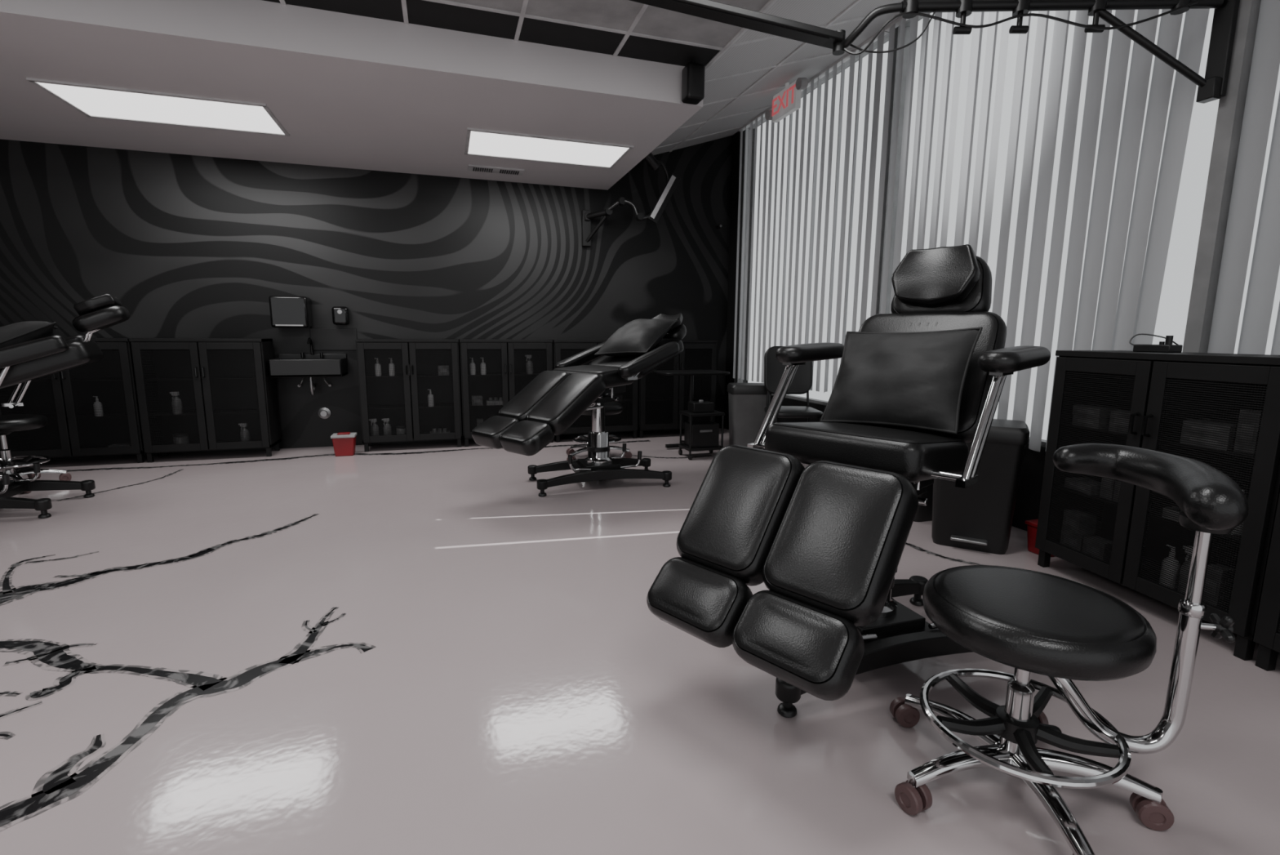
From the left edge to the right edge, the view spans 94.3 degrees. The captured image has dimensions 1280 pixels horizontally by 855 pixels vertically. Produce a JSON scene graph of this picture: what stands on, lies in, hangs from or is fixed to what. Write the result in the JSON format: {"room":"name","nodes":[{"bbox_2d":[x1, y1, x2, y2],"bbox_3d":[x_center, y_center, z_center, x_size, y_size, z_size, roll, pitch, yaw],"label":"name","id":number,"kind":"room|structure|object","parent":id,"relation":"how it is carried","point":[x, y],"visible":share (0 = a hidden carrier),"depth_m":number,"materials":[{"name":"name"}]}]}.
{"room":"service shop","nodes":[
{"label":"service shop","id":0,"kind":"room"},
{"bbox_2d":[0,0,702,190],"bbox_3d":[-3.620,-2.419,3.879,7.700,0.530,2.450,-3,9,-18],"label":"ceiling","id":1,"kind":"structure","parent":0,"point":[348,91],"depth_m":3.69,"materials":[{"name":"paint"}]},
{"bbox_2d":[26,77,289,136],"bbox_3d":[-3.192,-2.172,4.070,1.260,0.012,0.660,-3,9,-18],"label":"recessed light","id":2,"kind":"object","parent":1,"relation":"in","point":[98,101],"visible":1,"depth_m":4.02,"materials":[{"name":"white plastic"}]},
{"bbox_2d":[467,164,524,175],"bbox_3d":[-1.332,-2.380,5.497,0.500,0.018,0.180,-3,9,-18],"label":"ceiling vent","id":3,"kind":"object","parent":1,"relation":"in","point":[470,167],"visible":1,"depth_m":5.47,"materials":[{"name":"grey metal"}]},
{"bbox_2d":[472,167,493,172],"bbox_3d":[-1.446,-2.370,5.461,0.170,0.007,0.110,-3,9,-18],"label":"grille","id":4,"kind":"object","parent":3,"relation":"attached to","point":[476,169],"depth_m":5.45,"materials":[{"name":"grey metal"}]},
{"bbox_2d":[499,169,519,174],"bbox_3d":[-1.218,-2.380,5.535,0.170,0.007,0.110,-3,9,-18],"label":"grille","id":5,"kind":"object","parent":3,"relation":"attached to","point":[503,171],"depth_m":5.53,"materials":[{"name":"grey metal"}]},
{"bbox_2d":[263,0,775,70],"bbox_3d":[-2.263,-1.674,-0.598,7.954,0.017,7.022,-3,9,-18],"label":"grid","id":6,"kind":"object","parent":1,"relation":"attached to","point":[629,28],"visible":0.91,"depth_m":3.33,"materials":[{"name":"black metal"}]},
{"bbox_2d":[464,127,633,168],"bbox_3d":[-0.765,-2.285,4.895,1.290,0.012,0.660,-3,9,-18],"label":"recessed light","id":7,"kind":"object","parent":1,"relation":"in","point":[479,142],"visible":1,"depth_m":4.86,"materials":[{"name":"white plastic"}]},
{"bbox_2d":[681,58,705,104],"bbox_3d":[0.335,-2.224,3.823,0.120,0.245,0.164,-3,9,-18],"label":"speaker","id":8,"kind":"object","parent":1,"relation":"attached to","point":[693,73],"visible":1,"depth_m":3.76},
{"bbox_2d":[0,128,755,461],"bbox_3d":[-3.184,-1.586,5.460,9.430,3.600,0.001,-3,9,-18],"label":"wall","id":9,"kind":"structure","parent":0,"point":[190,246],"depth_m":5.62,"materials":[{"name":"paint"}]},
{"bbox_2d":[268,295,312,327],"bbox_3d":[-3.186,-1.054,5.424,0.300,0.280,0.225,-3,9,-18],"label":"dispenser","id":10,"kind":"object","parent":9,"relation":"attached to","point":[286,311],"visible":1,"depth_m":5.33,"materials":[{"name":"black plastic"}]},
{"bbox_2d":[268,337,347,395],"bbox_3d":[-3.045,-0.557,5.478,0.580,0.538,0.361,-3,9,-18],"label":"sink","id":11,"kind":"object","parent":9,"relation":"attached to","point":[303,365],"visible":1,"depth_m":5.36,"materials":[{"name":"black ceramic"}]},
{"bbox_2d":[268,353,347,377],"bbox_3d":[-3.044,-0.575,5.475,0.580,0.200,0.360,-3,9,-18],"label":"basin","id":12,"kind":"object","parent":11,"relation":"in","point":[287,365],"depth_m":5.34,"materials":[{"name":"black ceramic"}]},
{"bbox_2d":[300,337,323,358],"bbox_3d":[-3.067,-0.740,5.524,0.188,0.191,0.147,-3,9,-18],"label":"faucet","id":13,"kind":"object","parent":11,"relation":"on","point":[312,355],"depth_m":5.59,"materials":[{"name":"metal"}]},
{"bbox_2d":[317,406,331,418],"bbox_3d":[-3.038,-0.137,5.712,0.120,0.120,0.050,-3,9,-18],"label":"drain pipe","id":14,"kind":"object","parent":9,"relation":"attached to","point":[324,412],"visible":1,"depth_m":5.71,"materials":[{"name":"metal"}]},
{"bbox_2d":[309,327,356,350],"bbox_3d":[-2.915,-0.841,5.659,0.400,0.210,0.015,-3,9,-18],"label":"panel","id":15,"kind":"object","parent":9,"relation":"attached to","point":[322,339],"visible":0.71,"depth_m":5.65,"materials":[{"name":"black paint"}]},
{"bbox_2d":[331,306,350,324],"bbox_3d":[-2.822,-1.054,5.602,0.140,0.170,0.116,-3,9,-18],"label":"soap dispenser","id":16,"kind":"object","parent":9,"relation":"attached to","point":[340,314],"visible":1,"depth_m":5.56,"materials":[{"name":"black plastic"}]},
{"bbox_2d":[581,152,680,246],"bbox_3d":[-0.117,-2.302,6.017,1.034,0.864,0.243,2,9,11],"label":"wall light arm","id":17,"kind":"object","parent":9,"relation":"attached to","point":[673,181],"visible":0.98,"depth_m":5.96,"materials":[{"name":"black metal"}]},
{"bbox_2d":[650,174,675,218],"bbox_3d":[0.232,-2.308,5.943,0.275,0.439,0.006,-3,10,-22],"label":"diffuser","id":18,"kind":"object","parent":17,"relation":"attached to","point":[662,202],"depth_m":5.95,"materials":[{"name":"white plastic"}]},
{"bbox_2d":[0,427,1279,854],"bbox_3d":[-1.913,0.860,1.529,9.230,0.001,9.000,-3,9,-18],"label":"floor","id":19,"kind":"structure","parent":0,"point":[406,648],"depth_m":1.83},
{"bbox_2d":[0,413,71,493],"bbox_3d":[-4.447,0.180,4.139,0.609,0.504,0.588,2,9,9],"label":"stool","id":20,"kind":"object","parent":19,"relation":"on","point":[9,424],"visible":0.78,"depth_m":4.14,"materials":[{"name":"black leather"}]},
{"bbox_2d":[0,293,129,518],"bbox_3d":[-4.067,-0.134,3.495,1.723,1.329,0.774,-6,11,-33],"label":"chair","id":21,"kind":"object","parent":19,"relation":"on","point":[25,362],"visible":1,"depth_m":3.61,"materials":[{"name":"black leather"}]},
{"bbox_2d":[0,320,57,347],"bbox_3d":[-3.846,-0.500,3.587,0.467,0.289,0.505,9,12,44],"label":"cushion","id":22,"kind":"object","parent":21,"relation":"on","point":[21,331],"visible":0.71,"depth_m":3.51,"materials":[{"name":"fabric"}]},
{"bbox_2d":[73,293,121,315],"bbox_3d":[-3.463,-0.774,3.805,0.219,0.153,0.297,-6,11,-34],"label":"cushion","id":23,"kind":"object","parent":21,"relation":"on","point":[107,304],"depth_m":3.70,"materials":[{"name":"black leather"}]},
{"bbox_2d":[0,337,159,462],"bbox_3d":[-4.675,-0.216,4.923,0.940,1.040,0.394,-3,9,-18],"label":"base cabinet","id":24,"kind":"object","parent":19,"relation":"on","point":[65,397],"visible":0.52,"depth_m":4.86,"materials":[{"name":"black metal"}]},
{"bbox_2d":[93,395,103,416],"bbox_3d":[-4.486,-0.178,4.914,0.054,0.168,0.054,-2,9,-13],"label":"pump bottle","id":25,"kind":"object","parent":24,"relation":"in","point":[96,400],"visible":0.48,"depth_m":4.90,"materials":[{"name":"white plastic"}]},
{"bbox_2d":[128,337,281,462],"bbox_3d":[-3.772,-0.256,5.215,0.940,1.040,0.394,-3,9,-18],"label":"base cabinet","id":26,"kind":"object","parent":19,"relation":"on","point":[222,384],"visible":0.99,"depth_m":5.12,"materials":[{"name":"black"}]},
{"bbox_2d":[169,391,182,413],"bbox_3d":[-3.964,-0.211,5.081,0.071,0.189,0.071,8,11,38],"label":"spray bottle","id":27,"kind":"object","parent":26,"relation":"in","point":[177,393],"visible":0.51,"depth_m":5.06,"materials":[{"name":"white plastic"}]},
{"bbox_2d":[172,432,188,444],"bbox_3d":[-3.965,0.111,5.131,0.110,0.118,0.110,-3,9,-18],"label":"jar","id":28,"kind":"object","parent":26,"relation":"in","point":[179,437],"visible":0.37,"depth_m":5.09,"materials":[{"name":"grey plastic"}]},
{"bbox_2d":[240,422,250,440],"bbox_3d":[-3.510,0.056,5.273,0.071,0.189,0.071,-8,12,-44],"label":"spray bottle","id":29,"kind":"object","parent":26,"relation":"in","point":[243,428],"visible":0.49,"depth_m":5.25,"materials":[{"name":"white plastic"}]},
{"bbox_2d":[330,431,356,456],"bbox_3d":[-2.677,0.149,5.381,0.195,0.204,0.160,-3,9,-18],"label":"sharps container","id":30,"kind":"object","parent":19,"relation":"on","point":[344,442],"visible":1,"depth_m":5.32,"materials":[{"name":"red plastic"}]},
{"bbox_2d":[355,338,462,451],"bbox_3d":[-2.198,-0.325,5.723,0.890,1.040,0.394,-3,9,-18],"label":"base cabinet","id":31,"kind":"object","parent":19,"relation":"on","point":[400,397],"visible":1,"depth_m":5.64,"materials":[{"name":"black metal"}]},
{"bbox_2d":[369,418,378,435],"bbox_3d":[-2.502,0.011,5.598,0.071,0.189,0.071,5,10,25],"label":"spray bottle","id":32,"kind":"object","parent":31,"relation":"in","point":[371,420],"visible":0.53,"depth_m":5.58,"materials":[{"name":"white plastic"}]},
{"bbox_2d":[374,357,381,376],"bbox_3d":[-2.440,-0.564,5.527,0.054,0.168,0.054,0,9,-2],"label":"pump bottle","id":33,"kind":"object","parent":31,"relation":"in","point":[377,363],"visible":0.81,"depth_m":5.51,"materials":[{"name":"white plastic"}]},
{"bbox_2d":[382,417,391,435],"bbox_3d":[-2.397,0.007,5.632,0.071,0.189,0.071,2,9,8],"label":"spray bottle","id":34,"kind":"object","parent":31,"relation":"in","point":[386,431],"visible":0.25,"depth_m":5.61,"materials":[{"name":"white plastic"}]},
{"bbox_2d":[395,424,406,434],"bbox_3d":[-2.273,0.036,5.678,0.110,0.118,0.110,-3,9,-18],"label":"jar","id":35,"kind":"object","parent":31,"relation":"in","point":[402,427],"visible":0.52,"depth_m":5.63,"materials":[{"name":"grey plastic"}]},
{"bbox_2d":[427,388,434,406],"bbox_3d":[-2.014,-0.286,5.712,0.054,0.168,0.054,-1,9,-8],"label":"pump bottle","id":36,"kind":"object","parent":31,"relation":"in","point":[430,397],"visible":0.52,"depth_m":5.70,"materials":[{"name":"white plastic"}]},
{"bbox_2d":[437,364,448,375],"bbox_3d":[-1.889,-0.549,5.711,0.100,0.090,0.081,-3,9,-18],"label":"box","id":37,"kind":"object","parent":31,"relation":"in","point":[446,372],"visible":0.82,"depth_m":5.68,"materials":[{"name":"cardboard"}]},
{"bbox_2d":[458,338,552,446],"bbox_3d":[-1.342,-0.362,5.999,0.890,1.040,0.394,-3,9,-18],"label":"base cabinet","id":38,"kind":"object","parent":19,"relation":"on","point":[508,371],"visible":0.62,"depth_m":5.85,"materials":[{"name":"black metal"}]},
{"bbox_2d":[469,357,475,374],"bbox_3d":[-1.632,-0.599,5.788,0.054,0.168,0.054,0,9,-3],"label":"pump bottle","id":39,"kind":"object","parent":38,"relation":"in","point":[472,364],"visible":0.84,"depth_m":5.77,"materials":[{"name":"white plastic"}]},
{"bbox_2d":[471,395,480,405],"bbox_3d":[-1.605,-0.265,5.849,0.100,0.090,0.081,-3,9,-18],"label":"box","id":40,"kind":"object","parent":38,"relation":"in","point":[474,399],"visible":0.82,"depth_m":5.80,"materials":[{"name":"cardboard"}]},
{"bbox_2d":[480,357,486,374],"bbox_3d":[-1.537,-0.603,5.819,0.054,0.168,0.054,-5,10,-31],"label":"pump bottle","id":41,"kind":"object","parent":38,"relation":"in","point":[483,370],"visible":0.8,"depth_m":5.80,"materials":[{"name":"white plastic"}]},
{"bbox_2d":[486,396,502,405],"bbox_3d":[-1.434,-0.263,5.907,0.186,0.070,0.126,-3,9,-18],"label":"tray","id":42,"kind":"object","parent":38,"relation":"in","point":[495,402],"visible":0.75,"depth_m":5.86,"materials":[{"name":"plastic"}]},
{"bbox_2d":[471,312,686,496],"bbox_3d":[-0.311,-0.212,4.333,1.812,1.272,0.867,-7,12,-41],"label":"chair","id":43,"kind":"object","parent":19,"relation":"on","point":[553,400],"visible":0.85,"depth_m":4.09,"materials":[{"name":"black leather"}]},
{"bbox_2d":[594,318,678,356],"bbox_3d":[-0.025,-0.695,4.575,0.467,0.289,0.504,6,10,30],"label":"cushion","id":44,"kind":"object","parent":43,"relation":"on","point":[638,336],"visible":1,"depth_m":4.44,"materials":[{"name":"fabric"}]},
{"bbox_2d":[651,312,683,332],"bbox_3d":[0.218,-0.844,4.824,0.297,0.167,0.213,8,12,41],"label":"cushion","id":45,"kind":"object","parent":43,"relation":"on","point":[677,326],"depth_m":4.74,"materials":[{"name":"black leather"}]},
{"bbox_2d":[552,339,638,442],"bbox_3d":[-0.487,-0.400,6.275,0.890,1.040,0.394,-3,9,-18],"label":"base cabinet","id":46,"kind":"object","parent":19,"relation":"on","point":[626,420],"visible":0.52,"depth_m":6.24,"materials":[{"name":"black metal"}]},
{"bbox_2d":[565,401,631,460],"bbox_3d":[-0.400,0.033,5.249,0.609,0.504,0.588,9,12,43],"label":"stool","id":47,"kind":"object","parent":19,"relation":"on","point":[611,407],"visible":0.41,"depth_m":5.17,"materials":[{"name":"black leather"}]},
{"bbox_2d":[631,339,717,438],"bbox_3d":[0.369,-0.438,6.551,0.890,1.040,0.394,-3,9,-18],"label":"base cabinet","id":48,"kind":"object","parent":19,"relation":"on","point":[661,397],"visible":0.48,"depth_m":6.44,"materials":[{"name":"black"}]},
{"bbox_2d":[653,369,729,448],"bbox_3d":[0.493,-0.178,5.779,0.660,0.738,0.420,-3,9,-18],"label":"side table","id":49,"kind":"object","parent":19,"relation":"on","point":[691,373],"visible":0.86,"depth_m":5.71,"materials":[{"name":"black metal"}]},
{"bbox_2d":[678,409,724,459],"bbox_3d":[0.559,0.060,5.412,0.340,0.411,0.280,-3,9,-18],"label":"trolley","id":50,"kind":"object","parent":19,"relation":"on","point":[686,412],"visible":0.67,"depth_m":5.31,"materials":[{"name":"black metal"}]},
{"bbox_2d":[688,399,714,413],"bbox_3d":[0.551,-0.197,5.369,0.200,0.107,0.140,-3,9,-18],"label":"equipment box","id":51,"kind":"object","parent":50,"relation":"on","point":[700,406],"visible":1,"depth_m":5.31,"materials":[{"name":"black plastic"}]},
{"bbox_2d":[678,443,724,451],"bbox_3d":[0.558,0.175,5.430,0.340,0.024,0.260,-3,9,-18],"label":"shelf","id":52,"kind":"object","parent":50,"relation":"attached to","point":[681,446],"depth_m":5.33,"materials":[{"name":"black metal"}]},
{"bbox_2d":[684,420,719,447],"bbox_3d":[0.561,0.061,5.405,0.260,0.207,0.195,-3,9,-18],"label":"equipment box","id":53,"kind":"object","parent":50,"relation":"on","point":[704,433],"visible":1,"depth_m":5.33,"materials":[{"name":"black plastic"}]},
{"bbox_2d":[679,409,724,416],"bbox_3d":[0.560,-0.131,5.382,0.340,0.024,0.260,-3,9,-18],"label":"shelf","id":54,"kind":"object","parent":50,"relation":"attached to","point":[686,412],"depth_m":5.29,"materials":[{"name":"black metal"}]},
{"bbox_2d":[727,382,772,449],"bbox_3d":[0.993,-0.072,5.449,0.367,0.668,0.306,0,9,-1],"label":"trash bin","id":55,"kind":"object","parent":19,"relation":"on","point":[747,402],"visible":0.7,"depth_m":5.30,"materials":[{"name":"grey plastic"}]},
{"bbox_2d":[763,346,822,449],"bbox_3d":[1.295,-0.178,5.039,0.420,1.009,0.476,0,9,-1],"label":"chair","id":56,"kind":"object","parent":19,"relation":"on","point":[802,382],"visible":0.64,"depth_m":5.17,"materials":[{"name":"black leather"}]},
{"bbox_2d":[646,244,1050,717],"bbox_3d":[0.675,0.095,1.931,1.369,1.424,0.833,-6,11,-36],"label":"chair","id":57,"kind":"object","parent":19,"relation":"on","point":[827,538],"visible":0.87,"depth_m":1.67,"materials":[{"name":"black leather"}]},
{"bbox_2d":[819,326,982,434],"bbox_3d":[0.884,-0.172,2.048,0.202,0.345,0.476,-8,12,-44],"label":"cushion","id":58,"kind":"object","parent":57,"relation":"on","point":[913,380],"visible":1,"depth_m":1.98,"materials":[{"name":"black leather"}]},
{"bbox_2d":[891,244,980,307],"bbox_3d":[1.081,-0.548,2.167,0.146,0.222,0.297,-8,12,-42],"label":"cushion","id":59,"kind":"object","parent":57,"relation":"on","point":[941,277],"depth_m":2.13,"materials":[{"name":"black leather"}]},
{"bbox_2d":[913,484,933,521],"bbox_3d":[1.741,0.124,3.714,0.408,0.828,0.490,-3,9,-18],"label":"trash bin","id":60,"kind":"object","parent":19,"relation":"on","point":[924,513],"visible":0.03,"depth_m":3.54,"materials":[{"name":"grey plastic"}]},
{"bbox_2d":[931,418,1030,554],"bbox_3d":[1.782,0.292,3.162,0.428,0.668,0.366,6,10,30],"label":"trash bin","id":61,"kind":"object","parent":19,"relation":"on","point":[979,516],"visible":0.67,"depth_m":3.02,"materials":[{"name":"plastic"}]},
{"bbox_2d":[1024,519,1053,556],"bbox_3d":[2.091,0.562,3.047,0.166,0.173,0.136,-3,9,-18],"label":"sharps container","id":62,"kind":"object","parent":19,"relation":"on","point":[1032,526],"visible":0.16,"depth_m":3.05,"materials":[{"name":"red plastic"}]},
{"bbox_2d":[889,443,1248,854],"bbox_3d":[0.986,0.480,1.437,0.771,0.819,0.604,-3,9,-18],"label":"stool","id":63,"kind":"object","parent":19,"relation":"on","point":[1062,629],"visible":1,"depth_m":1.35,"materials":[{"name":"black leather"}]},
{"bbox_2d":[1035,350,1279,660],"bbox_3d":[2.158,0.222,2.420,0.394,1.040,0.900,-1,9,-9],"label":"base cabinet","id":64,"kind":"object","parent":19,"relation":"on","point":[1161,391],"visible":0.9,"depth_m":2.34,"materials":[{"name":"black"}]},
{"bbox_2d":[1059,528,1094,551],"bbox_3d":[2.057,0.532,2.795,0.081,0.090,0.100,-2,9,-16],"label":"box","id":65,"kind":"object","parent":64,"relation":"in","point":[1061,528],"visible":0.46,"depth_m":2.77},
{"bbox_2d":[1062,509,1097,534],"bbox_3d":[2.057,0.442,2.781,0.081,0.090,0.100,0,9,-2],"label":"box","id":66,"kind":"object","parent":65,"relation":"on","point":[1066,509],"visible":0.43,"depth_m":2.74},
{"bbox_2d":[1064,477,1101,495],"bbox_3d":[2.062,0.271,2.734,0.101,0.045,0.150,0,9,-4],"label":"box","id":67,"kind":"object","parent":64,"relation":"in","point":[1065,477],"visible":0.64,"depth_m":2.71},
{"bbox_2d":[1071,414,1109,429],"bbox_3d":[2.063,-0.026,2.688,0.101,0.045,0.150,0,9,-3],"label":"box","id":68,"kind":"object","parent":64,"relation":"in","point":[1073,415],"visible":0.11,"depth_m":2.65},
{"bbox_2d":[1071,404,1121,418],"bbox_3d":[2.063,-0.072,2.686,0.101,0.045,0.150,0,9,-5],"label":"box","id":69,"kind":"object","parent":68,"relation":"on","point":[1091,404],"visible":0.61,"depth_m":2.65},
{"bbox_2d":[1082,535,1112,563],"bbox_3d":[2.076,0.550,2.678,0.081,0.090,0.100,-1,9,-11],"label":"box","id":70,"kind":"object","parent":64,"relation":"in","point":[1095,535],"visible":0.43,"depth_m":2.66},
{"bbox_2d":[1099,477,1118,499],"bbox_3d":[2.082,0.237,2.609,0.061,0.150,0.060,-1,9,-6],"label":"box","id":71,"kind":"object","parent":64,"relation":"in","point":[1102,477],"visible":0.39,"depth_m":2.61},
{"bbox_2d":[1108,408,1130,433],"bbox_3d":[2.089,-0.025,2.538,0.081,0.090,0.100,-2,9,-17],"label":"box","id":72,"kind":"object","parent":64,"relation":"in","point":[1123,409],"visible":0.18,"depth_m":2.54,"materials":[{"name":"cardboard"}]},
{"bbox_2d":[1128,333,1182,352],"bbox_3d":[2.199,-0.363,2.544,0.093,0.079,0.184,-3,9,-18],"label":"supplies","id":73,"kind":"object","parent":64,"relation":"on","point":[1166,346],"visible":1,"depth_m":2.49,"materials":[{"name":"black plastic"}]},
{"bbox_2d":[1159,544,1180,588],"bbox_3d":[2.127,0.557,2.380,0.054,0.168,0.054,-1,9,-10],"label":"pump bottle","id":74,"kind":"object","parent":64,"relation":"in","point":[1166,544],"visible":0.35,"depth_m":2.37,"materials":[{"name":"white plastic"}]},
{"bbox_2d":[1161,506,1181,521],"bbox_3d":[2.142,0.332,2.265,0.126,0.070,0.186,-2,9,-13],"label":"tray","id":75,"kind":"object","parent":64,"relation":"in","point":[1171,506],"visible":0.02,"depth_m":2.32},
{"bbox_2d":[1177,545,1192,593],"bbox_3d":[2.140,0.559,2.302,0.071,0.189,0.071,8,12,40],"label":"spray bottle","id":76,"kind":"object","parent":64,"relation":"in","point":[1187,545],"visible":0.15,"depth_m":2.30,"materials":[{"name":"white plastic"}]},
{"bbox_2d":[1180,431,1235,450],"bbox_3d":[2.143,0.048,2.220,0.101,0.045,0.150,-2,9,-15],"label":"box","id":77,"kind":"object","parent":64,"relation":"in","point":[1183,432],"visible":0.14,"depth_m":2.19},
{"bbox_2d":[1182,418,1237,437],"bbox_3d":[2.143,0.003,2.213,0.101,0.045,0.150,-2,9,-15],"label":"box","id":78,"kind":"object","parent":77,"relation":"on","point":[1199,419],"visible":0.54,"depth_m":2.19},
{"bbox_2d":[1202,563,1235,608],"bbox_3d":[2.154,0.593,2.216,0.061,0.150,0.060,-1,9,-9],"label":"box","id":79,"kind":"object","parent":64,"relation":"in","point":[1216,563],"visible":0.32,"depth_m":2.19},
{"bbox_2d":[1233,408,1262,454],"bbox_3d":[2.163,0.015,2.095,0.061,0.150,0.060,-2,9,-15],"label":"box","id":80,"kind":"object","parent":64,"relation":"in","point":[1253,409],"visible":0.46,"depth_m":2.08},
{"bbox_2d":[1253,492,1279,671],"bbox_3d":[2.308,0.361,1.538,0.394,1.040,0.900,-1,9,-9],"label":"base cabinet","id":81,"kind":"object","parent":19,"relation":"on","point":[1267,631],"visible":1,"depth_m":1.96,"materials":[{"name":"black"}]},
{"bbox_2d":[650,0,903,155],"bbox_3d":[1.775,-2.333,2.211,1.533,0.506,8.950,-3,9,-18],"label":"ceiling","id":82,"kind":"structure","parent":0,"point":[742,83],"depth_m":4.31,"materials":[{"name":"tile"}]},
{"bbox_2d":[764,77,808,122],"bbox_3d":[1.223,-2.760,4.991,0.074,0.253,0.564,-3,9,-18],"label":"exit sign","id":83,"kind":"object","parent":82,"relation":"hanging from","point":[788,100],"visible":1,"depth_m":4.95,"materials":[{"name":"red"}]},
{"bbox_2d":[764,109,772,119],"bbox_3d":[1.151,-2.748,5.215,0.074,0.093,0.102,-3,9,-18],"label":"lamp","id":84,"kind":"object","parent":83,"relation":"attached to","point":[768,115],"depth_m":5.20,"materials":[{"name":"white plastic"}]},
{"bbox_2d":[795,77,808,89],"bbox_3d":[1.294,-2.759,4.770,0.074,0.093,0.105,-3,9,-18],"label":"lamp","id":85,"kind":"object","parent":83,"relation":"attached to","point":[802,83],"depth_m":4.74,"materials":[{"name":"white plastic"}]},
{"bbox_2d":[1040,10,1088,354],"bbox_3d":[2.211,-1.235,3.071,0.060,1.696,0.070,-3,9,-18],"label":"vertical blinds","id":86,"kind":"object","parent":82,"relation":"hanging from","point":[1079,40],"depth_m":3.07,"materials":[{"name":"plastic"}]},
{"bbox_2d":[1057,17,1196,351],"bbox_3d":[2.304,-1.160,2.793,0.060,1.589,0.478,-3,9,-18],"label":"vertical blinds","id":87,"kind":"object","parent":82,"relation":"hanging from","point":[1138,300],"depth_m":2.81,"materials":[{"name":"plastic"}]},
{"bbox_2d":[1106,8,1209,73],"bbox_3d":[2.318,-1.740,2.669,0.060,0.436,0.427,-3,9,-18],"label":"vertical blinds","id":88,"kind":"object","parent":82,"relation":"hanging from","point":[1195,24],"depth_m":2.58,"materials":[{"name":"plastic"}]},
{"bbox_2d":[1207,0,1279,355],"bbox_3d":[2.981,-0.902,0.728,0.063,2.756,3.601,-3,9,-18],"label":"vertical blinds","id":89,"kind":"object","parent":82,"relation":"hanging from","point":[1265,62],"visible":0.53,"depth_m":2.35,"materials":[{"name":"fabric"}]},
{"bbox_2d":[724,12,1045,530],"bbox_3d":[2.471,-1.105,2.636,0.150,3.600,8.950,-3,9,-18],"label":"wall","id":90,"kind":"structure","parent":0,"point":[1027,505],"depth_m":6.50,"materials":[{"name":"black paint"}]},
{"bbox_2d":[736,32,888,404],"bbox_3d":[1.495,-1.670,5.552,0.070,2.800,2.240,-3,9,-18],"label":"window","id":91,"kind":"structure","parent":90,"relation":"in","point":[886,36],"depth_m":6.44,"materials":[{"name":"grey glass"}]},
{"bbox_2d":[733,27,888,392],"bbox_3d":[1.408,-1.710,5.494,0.096,2.656,2.258,-3,9,-18],"label":"vertical blinds","id":92,"kind":"object","parent":91,"relation":"attached to","point":[880,38],"visible":0.81,"depth_m":5.14,"materials":[{"name":"plastic"}]},
{"bbox_2d":[875,26,910,314],"bbox_3d":[2.489,-1.201,2.600,0.130,2.800,4.060,-3,9,-18],"label":"trim","id":93,"kind":"structure","parent":90,"relation":"attached to","point":[908,28],"depth_m":4.41,"materials":[{"name":"grey metal"}]},
{"bbox_2d":[630,0,1239,103],"bbox_3d":[1.132,-1.610,2.471,2.492,0.510,0.242,0,9,0],"label":"wall light arm","id":94,"kind":"object","parent":90,"relation":"attached to","point":[1213,86],"visible":1,"depth_m":2.40,"materials":[{"name":"black metal"}]},
{"bbox_2d":[876,12,1046,445],"bbox_3d":[2.176,-1.342,3.486,0.070,2.800,2.080,-3,9,-18],"label":"window","id":95,"kind":"structure","parent":90,"relation":"in","point":[1043,442],"depth_m":4.37,"materials":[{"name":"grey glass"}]},
{"bbox_2d":[870,15,918,316],"bbox_3d":[1.811,-1.821,4.230,0.060,2.020,0.329,-3,9,-18],"label":"vertical blinds","id":96,"kind":"object","parent":95,"relation":"attached to","point":[901,21],"depth_m":4.19,"materials":[{"name":"fabric"}]},
{"bbox_2d":[906,12,942,253],"bbox_3d":[1.902,-1.949,3.931,0.060,1.518,0.165,-3,9,-18],"label":"vertical blinds","id":97,"kind":"object","parent":95,"relation":"attached to","point":[937,24],"depth_m":3.93,"materials":[{"name":"plastic"}]},
{"bbox_2d":[928,12,964,248],"bbox_3d":[1.963,-1.870,3.752,0.060,1.422,0.147,-3,9,-18],"label":"vertical blinds","id":98,"kind":"object","parent":95,"relation":"attached to","point":[950,15],"depth_m":3.76,"materials":[{"name":"plastic"}]},
{"bbox_2d":[968,11,1011,264],"bbox_3d":[2.061,-1.681,3.475,0.060,1.426,0.150,-3,9,-18],"label":"vertical blinds","id":99,"kind":"object","parent":95,"relation":"attached to","point":[993,15],"depth_m":3.47,"materials":[{"name":"plastic"}]},
{"bbox_2d":[991,11,1031,316],"bbox_3d":[2.112,-1.445,3.348,0.060,1.613,0.063,-3,9,-18],"label":"vertical blinds","id":100,"kind":"object","parent":95,"relation":"attached to","point":[1023,41],"depth_m":3.34,"materials":[{"name":"fabric"}]},
{"bbox_2d":[1004,10,1049,347],"bbox_3d":[2.144,-1.330,3.264,0.060,1.766,0.066,-3,9,-18],"label":"vertical blinds","id":101,"kind":"object","parent":95,"relation":"attached to","point":[1042,23],"depth_m":3.26,"materials":[{"name":"fabric"}]},
{"bbox_2d":[1020,10,1070,346],"bbox_3d":[2.178,-1.297,3.165,0.060,1.707,0.083,-3,9,-18],"label":"vertical blinds","id":102,"kind":"object","parent":95,"relation":"attached to","point":[1060,30],"depth_m":3.17,"materials":[{"name":"plastic"}]},
{"bbox_2d":[1182,0,1261,352],"bbox_3d":[2.487,-1.179,2.464,0.220,2.800,0.060,-3,9,-18],"label":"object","id":103,"kind":"structure","parent":90,"relation":"attached to","point":[1231,107],"depth_m":2.45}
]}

